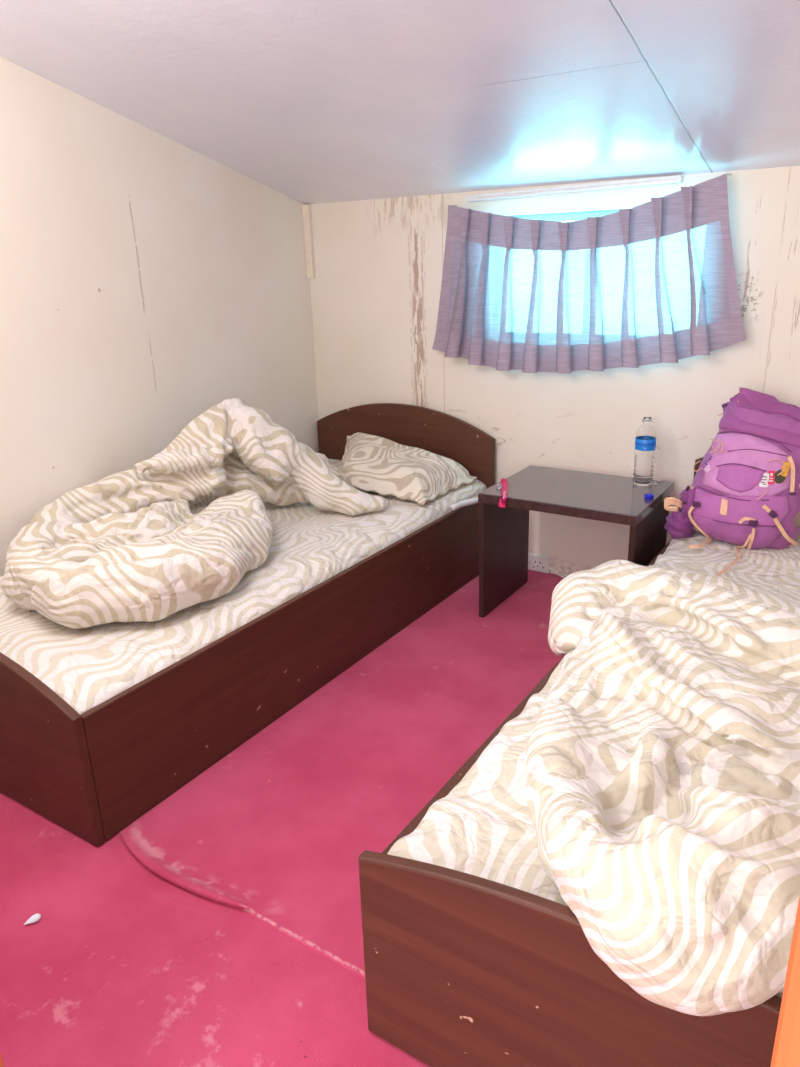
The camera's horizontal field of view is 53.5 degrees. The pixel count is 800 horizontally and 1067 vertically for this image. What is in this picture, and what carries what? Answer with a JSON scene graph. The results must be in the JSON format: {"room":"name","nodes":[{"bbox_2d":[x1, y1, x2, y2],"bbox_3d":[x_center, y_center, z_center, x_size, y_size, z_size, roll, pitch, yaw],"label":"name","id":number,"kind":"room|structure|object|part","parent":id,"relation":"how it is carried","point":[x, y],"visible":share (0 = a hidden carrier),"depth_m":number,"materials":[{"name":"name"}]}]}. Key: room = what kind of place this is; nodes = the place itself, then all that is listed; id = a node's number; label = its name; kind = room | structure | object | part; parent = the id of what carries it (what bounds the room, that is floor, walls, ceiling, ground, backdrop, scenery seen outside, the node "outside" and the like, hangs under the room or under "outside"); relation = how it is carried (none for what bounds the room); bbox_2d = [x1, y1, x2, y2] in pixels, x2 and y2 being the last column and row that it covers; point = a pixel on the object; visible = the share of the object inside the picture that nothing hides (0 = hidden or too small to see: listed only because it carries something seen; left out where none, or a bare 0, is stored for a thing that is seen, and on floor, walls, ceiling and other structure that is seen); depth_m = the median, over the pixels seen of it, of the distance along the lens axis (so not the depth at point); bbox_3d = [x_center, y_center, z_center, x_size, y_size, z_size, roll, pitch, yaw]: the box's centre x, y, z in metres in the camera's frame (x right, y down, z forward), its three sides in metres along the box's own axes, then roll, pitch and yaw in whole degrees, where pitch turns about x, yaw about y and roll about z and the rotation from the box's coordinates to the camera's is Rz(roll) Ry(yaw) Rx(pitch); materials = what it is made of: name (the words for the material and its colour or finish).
{"room":"dormitory","nodes":[
{"label":"dormitory","id":0,"kind":"room"},
{"bbox_2d":[0,57,318,575],"bbox_3d":[-1.208,-0.699,2.596,0.100,2.284,2.777,10,23,31],"label":"wall","id":1,"kind":"structure","parent":0,"point":[149,283],"depth_m":2.81,"materials":[{"name":"beige paint"}]},
{"bbox_2d":[0,570,566,1066],"bbox_3d":[-0.310,0.778,1.728,3.073,0.019,4.327,10,23,31],"label":"floor","id":2,"kind":"structure","parent":0,"point":[221,926],"depth_m":1.78,"materials":[{"name":"pink carpet"}]},
{"bbox_2d":[24,913,40,924],"bbox_3d":[-0.774,0.816,1.674,0.020,0.012,0.035,10,23,31],"label":"paper scrap","id":3,"kind":"object","parent":2,"relation":"on","point":[36,917],"visible":1,"depth_m":1.67,"materials":[{"name":"white paper"}]},
{"bbox_2d":[0,403,494,846],"bbox_3d":[-0.553,0.046,2.831,0.938,0.682,2.081,10,23,31],"label":"bed","id":4,"kind":"object","parent":2,"relation":"on","point":[93,773],"visible":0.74,"depth_m":2.20,"materials":[{"name":"brown laminate"}]},
{"bbox_3d":[-1.109,0.457,2.061,0.938,0.447,0.024,10,23,31],"label":"footboard","id":5,"kind":"part","parent":4,"relation":"part of","materials":[{"name":"brown laminate"}]},
{"bbox_2d":[0,459,486,713],"bbox_3d":[-0.553,0.080,2.844,0.892,0.188,2.025,10,23,31],"label":"mattress","id":6,"kind":"object","parent":4,"relation":"on","point":[87,667],"visible":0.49,"depth_m":2.26,"materials":[{"name":"white fabric"}]},
{"bbox_2d":[1,397,389,628],"bbox_3d":[-0.706,-0.164,2.667,0.838,0.460,1.386,9,22,28],"label":"duvet","id":7,"kind":"object","parent":6,"relation":"on","point":[129,545],"visible":1,"depth_m":2.51,"materials":[{"name":"beige fabric"}]},
{"bbox_2d":[338,432,476,504],"bbox_3d":[-0.071,-0.295,3.354,0.693,0.174,0.428,10,23,31],"label":"pillow","id":8,"kind":"object","parent":6,"relation":"on","point":[383,466],"visible":0.98,"depth_m":3.23,"materials":[{"name":"beige fabric"}]},
{"bbox_3d":[-0.163,0.278,2.648,0.020,0.342,2.034,10,23,31],"label":"rail","id":9,"kind":"part","parent":4,"relation":"part of","materials":[{"name":"brown laminate"}]},
{"bbox_3d":[0.007,-0.254,3.641,0.938,0.682,0.023,10,23,31],"label":"headboard","id":10,"kind":"part","parent":4,"relation":"part of","materials":[{"name":"brown laminate"}]},
{"bbox_2d":[450,497,478,510],"bbox_3d":[0.254,-0.118,3.145,0.134,0.031,0.033,-15,23,-33],"label":"cloth","id":11,"kind":"object","parent":4,"relation":"on","point":[467,502],"visible":0.98,"depth_m":3.14,"materials":[{"name":"white fabric"}]},
{"bbox_2d":[358,457,781,1066],"bbox_3d":[0.905,0.326,1.894,0.940,0.682,2.131,10,23,31],"label":"bed","id":12,"kind":"object","parent":2,"relation":"on","point":[462,969],"visible":0.38,"depth_m":1.19,"materials":[{"name":"brown laminate"}]},
{"bbox_3d":[0.525,0.415,2.191,0.020,0.342,2.084,10,23,31],"label":"rail","id":13,"kind":"part","parent":12,"relation":"part of","materials":[{"name":"brown laminate"}]},
{"bbox_3d":[0.336,0.746,1.105,0.940,0.445,0.024,10,23,31],"label":"footboard","id":14,"kind":"part","parent":12,"relation":"part of","materials":[{"name":"brown laminate"}]},
{"bbox_2d":[388,529,799,905],"bbox_3d":[0.905,0.365,1.907,0.898,0.179,2.077,10,23,31],"label":"mattress","id":15,"kind":"object","parent":12,"relation":"on","point":[483,828],"visible":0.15,"depth_m":1.46,"materials":[{"name":"white fabric"}]},
{"bbox_2d":[526,560,799,1015],"bbox_3d":[0.641,0.289,1.589,0.973,0.307,1.540,10,23,31],"label":"duvet","id":16,"kind":"object","parent":15,"relation":"on","point":[663,762],"visible":1,"depth_m":1.31,"materials":[{"name":"fabric"}]},
{"bbox_2d":[664,388,799,575],"bbox_3d":[1.090,-0.194,2.555,0.578,0.504,0.395,-12,21,-26],"label":"backpack","id":17,"kind":"object","parent":15,"relation":"on","point":[744,490],"visible":1,"depth_m":2.52,"materials":[{"name":"purple fabric"}]},
{"bbox_3d":[1.012,-0.281,2.574,0.028,0.040,0.057,-7,20,-15],"label":"cord","id":18,"kind":"part","parent":17,"relation":"part of","materials":[{"name":"fabric"}]},
{"bbox_3d":[1.025,-0.284,2.558,0.019,0.046,0.050,-7,20,-13],"label":"cord","id":19,"kind":"part","parent":17,"relation":"part of","materials":[{"name":"fabric"}]},
{"bbox_3d":[1.073,-0.006,2.583,0.318,0.108,0.074,10,23,31],"label":"panel","id":20,"kind":"part","parent":17,"relation":"part of","materials":[{"name":"purple fabric"}]},
{"bbox_3d":[1.099,-0.214,2.524,0.262,0.195,0.122,16,26,42],"label":"panel","id":21,"kind":"part","parent":17,"relation":"part of","materials":[{"name":"fabric"}]},
{"bbox_3d":[1.169,-0.205,2.466,0.053,0.050,0.017,10,23,31],"label":"cord","id":22,"kind":"part","parent":17,"relation":"part of","materials":[{"name":"fabric"}]},
{"bbox_3d":[1.479,0.019,2.724,0.940,0.682,0.023,10,23,31],"label":"headboard","id":23,"kind":"part","parent":12,"relation":"part of","materials":[{"name":"brown laminate"}]},
{"bbox_2d":[478,465,674,617],"bbox_3d":[0.650,0.058,2.956,0.574,0.505,0.451,10,23,31],"label":"bedside table","id":24,"kind":"object","parent":2,"relation":"on","point":[503,532],"depth_m":2.89,"materials":[{"name":"laminate"}]},
{"bbox_2d":[496,478,507,507],"bbox_3d":[0.372,-0.144,2.862,0.044,0.064,0.186,-1,19,3],"label":"tag","id":25,"kind":"object","parent":24,"relation":"hanging from","point":[504,484],"visible":1,"depth_m":2.83,"materials":[{"name":"pink plastic"}]},
{"bbox_3d":[0.409,0.044,3.092,0.020,0.456,0.402,10,23,31],"label":"panel","id":26,"kind":"part","parent":24,"relation":"part of","materials":[{"name":"laminate"}]},
{"bbox_2d":[633,417,656,485],"bbox_3d":[0.881,-0.296,2.857,0.073,0.244,0.073,10,23,31],"label":"water bottle","id":27,"kind":"object","parent":24,"relation":"on","point":[645,439],"visible":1,"depth_m":2.83,"materials":[{"name":"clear plastic"}]},
{"bbox_3d":[0.855,-0.128,2.724,0.030,0.015,0.030,10,23,31],"label":"bottle cap","id":28,"kind":"part","parent":24,"relation":"part of","materials":[{"name":"blue plastic"}]},
{"bbox_3d":[0.871,0.130,2.805,0.020,0.456,0.402,10,23,31],"label":"panel","id":29,"kind":"part","parent":24,"relation":"part of","materials":[{"name":"laminate"}]},
{"bbox_2d":[0,0,799,203],"bbox_3d":[0.005,-1.230,1.636,2.973,0.844,2.897,10,23,31],"label":"ceiling","id":30,"kind":"structure","parent":0,"point":[310,101],"depth_m":2.21,"materials":[{"name":"paint"}]},
{"bbox_2d":[310,166,799,575],"bbox_3d":[0.795,-0.557,3.104,2.973,1.560,0.120,10,23,31],"label":"wall","id":31,"kind":"structure","parent":0,"point":[375,288],"depth_m":3.21,"materials":[{"name":"beige paint"}]},
{"bbox_2d":[302,204,314,277],"bbox_3d":[-0.409,-1.311,3.568,0.035,0.310,0.022,10,23,31],"label":"trim","id":32,"kind":"structure","parent":31,"relation":"attached to","point":[307,217],"depth_m":3.56,"materials":[{"name":"beige paint"}]},
{"bbox_2d":[528,552,549,572],"bbox_3d":[0.585,0.127,3.414,0.118,0.078,0.018,10,23,31],"label":"wall socket","id":33,"kind":"object","parent":31,"relation":"attached to","point":[536,562],"visible":0.7,"depth_m":3.40,"materials":[{"name":"white plastic"}]},
{"bbox_2d":[548,566,564,577],"bbox_3d":[0.842,0.208,3.248,0.521,0.051,0.020,12,24,35],"label":"power cable","id":34,"kind":"object","parent":33,"relation":"attached to","point":[548,566],"visible":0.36,"depth_m":3.37,"materials":[{"name":"white plastic"}]},
{"bbox_2d":[514,209,618,221],"bbox_3d":[0.744,-0.967,3.003,0.830,0.472,0.045,10,23,31],"label":"window","id":35,"kind":"structure","parent":31,"relation":"in","point":[569,216],"depth_m":2.98,"materials":[{"name":"glass"}]},
{"bbox_2d":[466,175,682,201],"bbox_3d":[0.607,-1.250,2.885,0.815,0.035,0.026,10,23,31],"label":"rail","id":36,"kind":"object","parent":31,"relation":"attached to","point":[678,178],"visible":1,"depth_m":2.85,"materials":[{"name":"white plastic"}]},
{"bbox_2d":[432,172,744,373],"bbox_3d":[0.644,-0.926,2.929,1.223,0.665,0.104,10,23,31],"label":"curtain","id":37,"kind":"object","parent":36,"relation":"hanging from","point":[654,281],"visible":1,"depth_m":2.89,"materials":[{"name":"purple fabric"}]},
{"bbox_3d":[0.638,-0.900,2.916,1.110,0.422,0.056,10,23,31],"label":"sheer panel","id":38,"kind":"part","parent":37,"relation":"part of","materials":[{"name":"purple fabric"}]},
{"bbox_3d":[-0.732,-0.068,0.799,2.973,2.248,0.100,10,23,31],"label":"wall","id":39,"kind":"structure","parent":0,"visible":0},
{"bbox_2d":[0,1052,3,1066],"bbox_3d":[-0.564,0.079,0.738,0.068,2.000,0.122,10,23,31],"label":"trim","id":40,"kind":"structure","parent":39,"relation":"attached to","point":[1,1059],"depth_m":0.97,"materials":[{"name":"orange wood"}]},
{"bbox_2d":[770,896,799,1066],"bbox_3d":[0.170,0.214,0.281,0.071,2.000,0.122,10,23,31],"label":"trim","id":41,"kind":"structure","parent":39,"relation":"attached to","point":[786,1051],"depth_m":0.22,"materials":[{"name":"orange wood"}]}
]}

